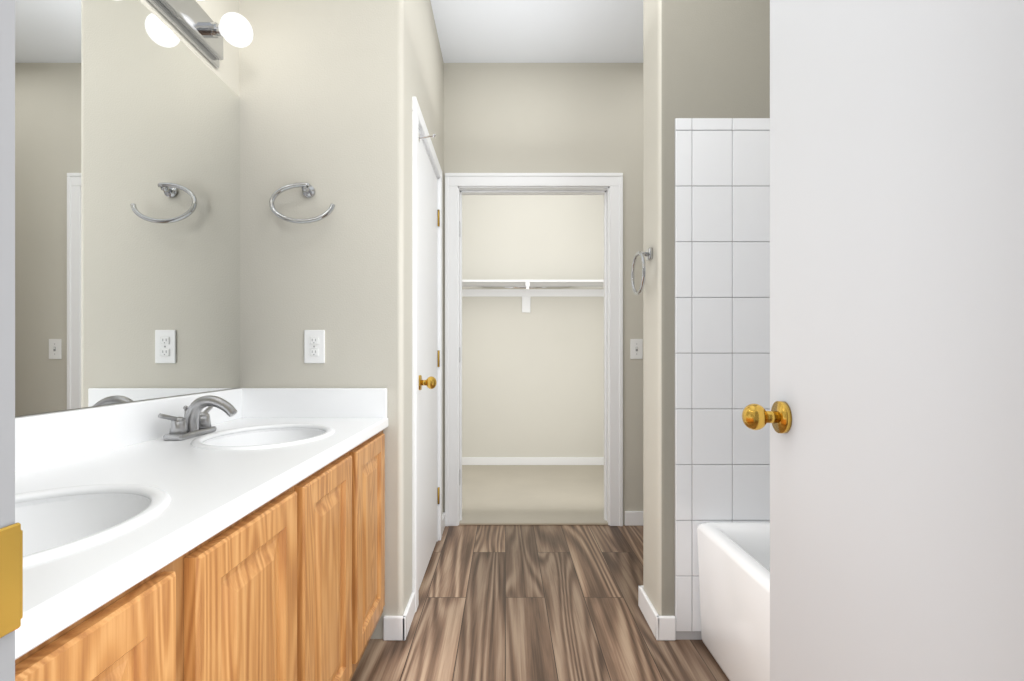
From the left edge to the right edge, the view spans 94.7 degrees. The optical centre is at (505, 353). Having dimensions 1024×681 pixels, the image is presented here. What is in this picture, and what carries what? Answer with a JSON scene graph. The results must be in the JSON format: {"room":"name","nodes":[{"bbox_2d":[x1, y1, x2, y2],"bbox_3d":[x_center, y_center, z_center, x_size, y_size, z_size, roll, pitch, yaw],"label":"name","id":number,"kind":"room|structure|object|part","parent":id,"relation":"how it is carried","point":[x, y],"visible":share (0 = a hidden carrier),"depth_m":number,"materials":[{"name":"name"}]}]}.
{"room":"bathroom","nodes":[
{"label":"bathroom","id":0,"kind":"room"},
{"bbox_2d":[15,0,238,416],"bbox_3d":[-1.020,-0.355,0.915,0.120,2.770,1.570,0,0,0],"label":"wall","id":1,"kind":"structure","parent":0,"point":[226,72],"depth_m":1.58,"materials":[{"name":"beige paint"}]},
{"bbox_2d":[15,0,239,415],"bbox_3d":[-0.958,-0.399,0.977,0.006,1.043,1.442,0,0,0],"label":"vanity mirror","id":2,"kind":"object","parent":1,"relation":"attached to","point":[127,200],"visible":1,"depth_m":1.17,"materials":[{"name":"clear glass"}]},
{"bbox_2d":[15,388,242,471],"bbox_3d":[-0.948,0.178,0.975,0.020,0.106,1.446,0,0,0],"label":"backsplash","id":3,"kind":"structure","parent":1,"relation":"attached to","point":[47,438],"depth_m":1.13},
{"bbox_2d":[148,0,252,67],"bbox_3d":[-0.877,-1.010,0.983,0.167,0.130,1.165,0,0,0],"label":"vanity light bar","id":4,"kind":"object","parent":1,"relation":"attached to","point":[194,24],"visible":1,"depth_m":1.44,"materials":[{"name":"silver metal"}]},
{"bbox_2d":[239,0,443,638],"bbox_3d":[-0.725,-0.355,2.263,0.710,2.770,1.125,0,0,0],"label":"wall","id":5,"kind":"structure","parent":0,"point":[329,90],"depth_m":1.70,"materials":[{"name":"beige paint"}]},
{"bbox_2d":[269,182,334,223],"bbox_3d":[-0.712,-0.529,1.671,0.231,0.151,0.061,0,0,0],"label":"towel ring","id":6,"kind":"object","parent":5,"relation":"attached to","point":[308,190],"visible":0.98,"depth_m":1.65,"materials":[{"name":"silver metal"}]},
{"bbox_2d":[304,330,324,362],"bbox_3d":[-0.687,-0.024,1.696,0.074,0.120,0.010,0,0,0],"label":"outlet","id":7,"kind":"object","parent":5,"relation":"attached to","point":[314,346],"visible":1,"depth_m":1.69,"materials":[{"name":"white plastic"}]},
{"bbox_2d":[243,388,386,415],"bbox_3d":[-0.682,0.178,1.688,0.516,0.106,0.020,0,0,0],"label":"backsplash","id":8,"kind":"structure","parent":5,"relation":"attached to","point":[256,401],"depth_m":1.68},
{"bbox_2d":[383,512,444,640],"bbox_3d":[-0.398,0.988,2.246,0.081,0.085,1.118,0,0,0],"label":"baseboard","id":9,"kind":"structure","parent":5,"relation":"attached to","point":[396,628],"depth_m":1.69,"materials":[{"name":"white paint"}]},
{"bbox_2d":[412,97,441,611],"bbox_3d":[-0.384,0.005,2.257,0.060,2.050,0.775,0,0,0],"label":"door frame","id":10,"kind":"structure","parent":5,"relation":"attached to","point":[418,122],"depth_m":1.90,"materials":[{"name":"white paint"}]},
{"bbox_2d":[419,130,439,587],"bbox_3d":[-0.349,0.032,2.263,0.114,1.972,0.651,0,0,0],"label":"hall door","id":11,"kind":"structure","parent":5,"relation":"in","point":[429,357],"depth_m":2.25,"materials":[{"name":"white paint"}]},
{"bbox_3d":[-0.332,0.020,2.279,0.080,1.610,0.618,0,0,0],"label":"knob","id":12,"kind":"part","parent":11,"relation":"part of","materials":[{"name":"gold metal"}]},
{"bbox_2d":[462,195,603,456],"bbox_3d":[0.200,-0.355,4.360,2.600,2.770,0.120,0,0,0],"label":"wall","id":13,"kind":"structure","parent":0,"point":[533,383],"depth_m":4.30,"materials":[{"name":"paint"}]},
{"bbox_2d":[462,280,603,312],"bbox_3d":[0.200,-0.497,4.149,2.398,0.255,0.299,0,0,0],"label":"shelf","id":14,"kind":"object","parent":13,"relation":"attached to","point":[526,290],"visible":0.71,"depth_m":4.21,"materials":[{"name":"white paint"}]},
{"bbox_3d":[0.200,-0.562,4.030,2.398,0.032,0.032,0,0,0],"label":"rod","id":15,"kind":"part","parent":14,"relation":"part of","materials":[{"name":"silver metal"}]},
{"bbox_2d":[462,457,603,464],"bbox_3d":[0.200,0.974,4.292,2.402,0.088,0.018,0,0,0],"label":"baseboard","id":16,"kind":"structure","parent":13,"relation":"attached to","point":[532,460],"depth_m":4.27,"materials":[{"name":"white paint"}]},
{"bbox_2d":[459,465,607,522],"bbox_3d":[0.200,1.054,3.624,2.600,0.072,1.591,0,0,0],"label":"floor","id":17,"kind":"structure","parent":0,"point":[532,493],"depth_m":3.40,"materials":[{"name":"beige carpet"}]},
{"bbox_2d":[430,0,642,62],"bbox_3d":[0.250,-1.780,1.810,2.740,0.080,5.220,0,0,0],"label":"ceiling","id":18,"kind":"structure","parent":0,"point":[539,31],"depth_m":2.54,"materials":[{"name":"white paint"}]},
{"bbox_2d":[351,525,728,680],"bbox_3d":[0.270,1.060,1.014,2.700,0.060,3.629,0,0,0],"label":"floor","id":19,"kind":"structure","parent":0,"point":[528,602],"depth_m":1.84,"materials":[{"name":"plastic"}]},
{"bbox_2d":[15,424,387,680],"bbox_3d":[-0.689,0.647,0.975,0.538,0.766,1.446,0,0,0],"label":"bathroom vanity","id":20,"kind":"object","parent":19,"relation":"on","point":[237,534],"depth_m":0.81,"materials":[{"name":"brown wood"}]},
{"bbox_2d":[15,416,387,643],"bbox_3d":[-0.689,0.245,0.975,0.538,0.042,1.446,0,0,0],"label":"countertop","id":21,"kind":"structure","parent":20,"relation":"on","point":[93,522],"depth_m":0.79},
{"bbox_2d":[459,523,607,524],"bbox_3d":[0.170,1.026,2.833,0.893,0.009,0.024,0,0,0],"label":"threshold","id":22,"kind":"object","parent":19,"relation":"on","point":[533,523],"visible":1,"depth_m":2.82,"materials":[{"name":"beige wood"}]},
{"bbox_2d":[697,522,769,680],"bbox_3d":[1.053,0.814,0.979,0.751,0.432,1.418,0,0,0],"label":"bathtub","id":23,"kind":"object","parent":19,"relation":"on","point":[734,571],"visible":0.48,"depth_m":1.45,"materials":[{"name":"white ceramic"}]},
{"bbox_2d":[444,63,642,524],"bbox_3d":[0.270,-0.355,2.885,2.700,2.770,0.120,0,0,0],"label":"wall","id":24,"kind":"structure","parent":0,"point":[543,117],"depth_m":2.83,"materials":[{"name":"beige paint"}]},
{"bbox_2d":[445,173,622,525],"bbox_3d":[0.170,-0.022,2.887,1.061,2.104,0.168,0,0,0],"label":"door frame","id":25,"kind":"structure","parent":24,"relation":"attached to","point":[604,191],"depth_m":2.81,"materials":[{"name":"white paint"}]},
{"bbox_2d":[459,221,459,485],"bbox_3d":[-0.276,0.000,2.850,0.002,1.590,0.034,0,0,0],"label":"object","id":26,"kind":"structure","parent":25,"relation":"attached to","point":[459,356],"depth_m":2.83,"materials":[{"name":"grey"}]},
{"bbox_2d":[625,511,642,525],"bbox_3d":[1.107,0.988,2.819,0.787,0.085,0.014,0,0,0],"label":"baseboard","id":27,"kind":"structure","parent":24,"relation":"attached to","point":[633,518],"depth_m":2.81,"materials":[{"name":"white paint"}]},
{"bbox_2d":[630,339,642,358],"bbox_3d":[0.785,-0.025,2.817,0.074,0.120,0.017,0,0,0],"label":"light switch","id":28,"kind":"object","parent":24,"relation":"attached to","point":[636,348],"visible":1,"depth_m":2.82,"materials":[{"name":"white plastic"}]},
{"bbox_2d":[643,0,769,615],"bbox_3d":[1.087,-0.355,1.805,1.066,2.770,0.210,0,0,0],"label":"wall","id":29,"kind":"structure","parent":0,"point":[706,58],"depth_m":1.70,"materials":[{"name":"beige paint"}]},
{"bbox_2d":[631,248,652,294],"bbox_3d":[0.526,-0.309,1.790,0.058,0.176,0.164,0,0,0],"label":"towel ring","id":30,"kind":"object","parent":29,"relation":"attached to","point":[648,253],"visible":1,"depth_m":1.77,"materials":[{"name":"silver metal"}]},
{"bbox_2d":[638,585,675,640],"bbox_3d":[1.020,0.988,1.805,0.959,0.085,0.236,0,0,0],"label":"baseboard","id":31,"kind":"structure","parent":29,"relation":"attached to","point":[662,628],"depth_m":1.69,"materials":[{"name":"white paint"}]},
{"bbox_2d":[675,118,769,639],"bbox_3d":[1.025,0.092,1.695,0.830,1.875,0.008,0,0,0],"label":"tile surround","id":32,"kind":"object","parent":29,"relation":"attached to","point":[722,293],"visible":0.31,"depth_m":1.69,"materials":[{"name":"white tile"}]},
{"bbox_3d":[0.270,-0.355,0.189,2.700,2.770,0.118,0,0,0],"label":"wall","id":33,"kind":"structure","parent":0,"visible":0},
{"bbox_2d":[0,0,22,680],"bbox_3d":[0.138,-0.005,0.185,0.835,2.070,0.134,0,0,0],"label":"door frame","id":34,"kind":"structure","parent":33,"relation":"attached to","point":[11,574],"depth_m":0.25,"materials":[{"name":"grey paint"}]},
{"bbox_3d":[-0.262,0.118,0.209,0.008,0.056,0.088,0,0,0],"label":"strike plate","id":35,"kind":"part","parent":34,"relation":"part of","materials":[{"name":"gold metal"}]},
{"bbox_2d":[742,0,1023,680],"bbox_3d":[0.559,0.004,0.649,0.198,2.028,0.786,0,0,6],"label":"entry door","id":36,"kind":"structure","parent":33,"relation":"in","point":[894,416],"depth_m":0.65,"materials":[{"name":"white paint"}]},
{"bbox_3d":[0.594,0.132,0.989,0.198,0.066,0.102,0,0,6],"label":"knob","id":37,"kind":"part","parent":36,"relation":"part of","materials":[{"name":"gold metal"}]}
]}

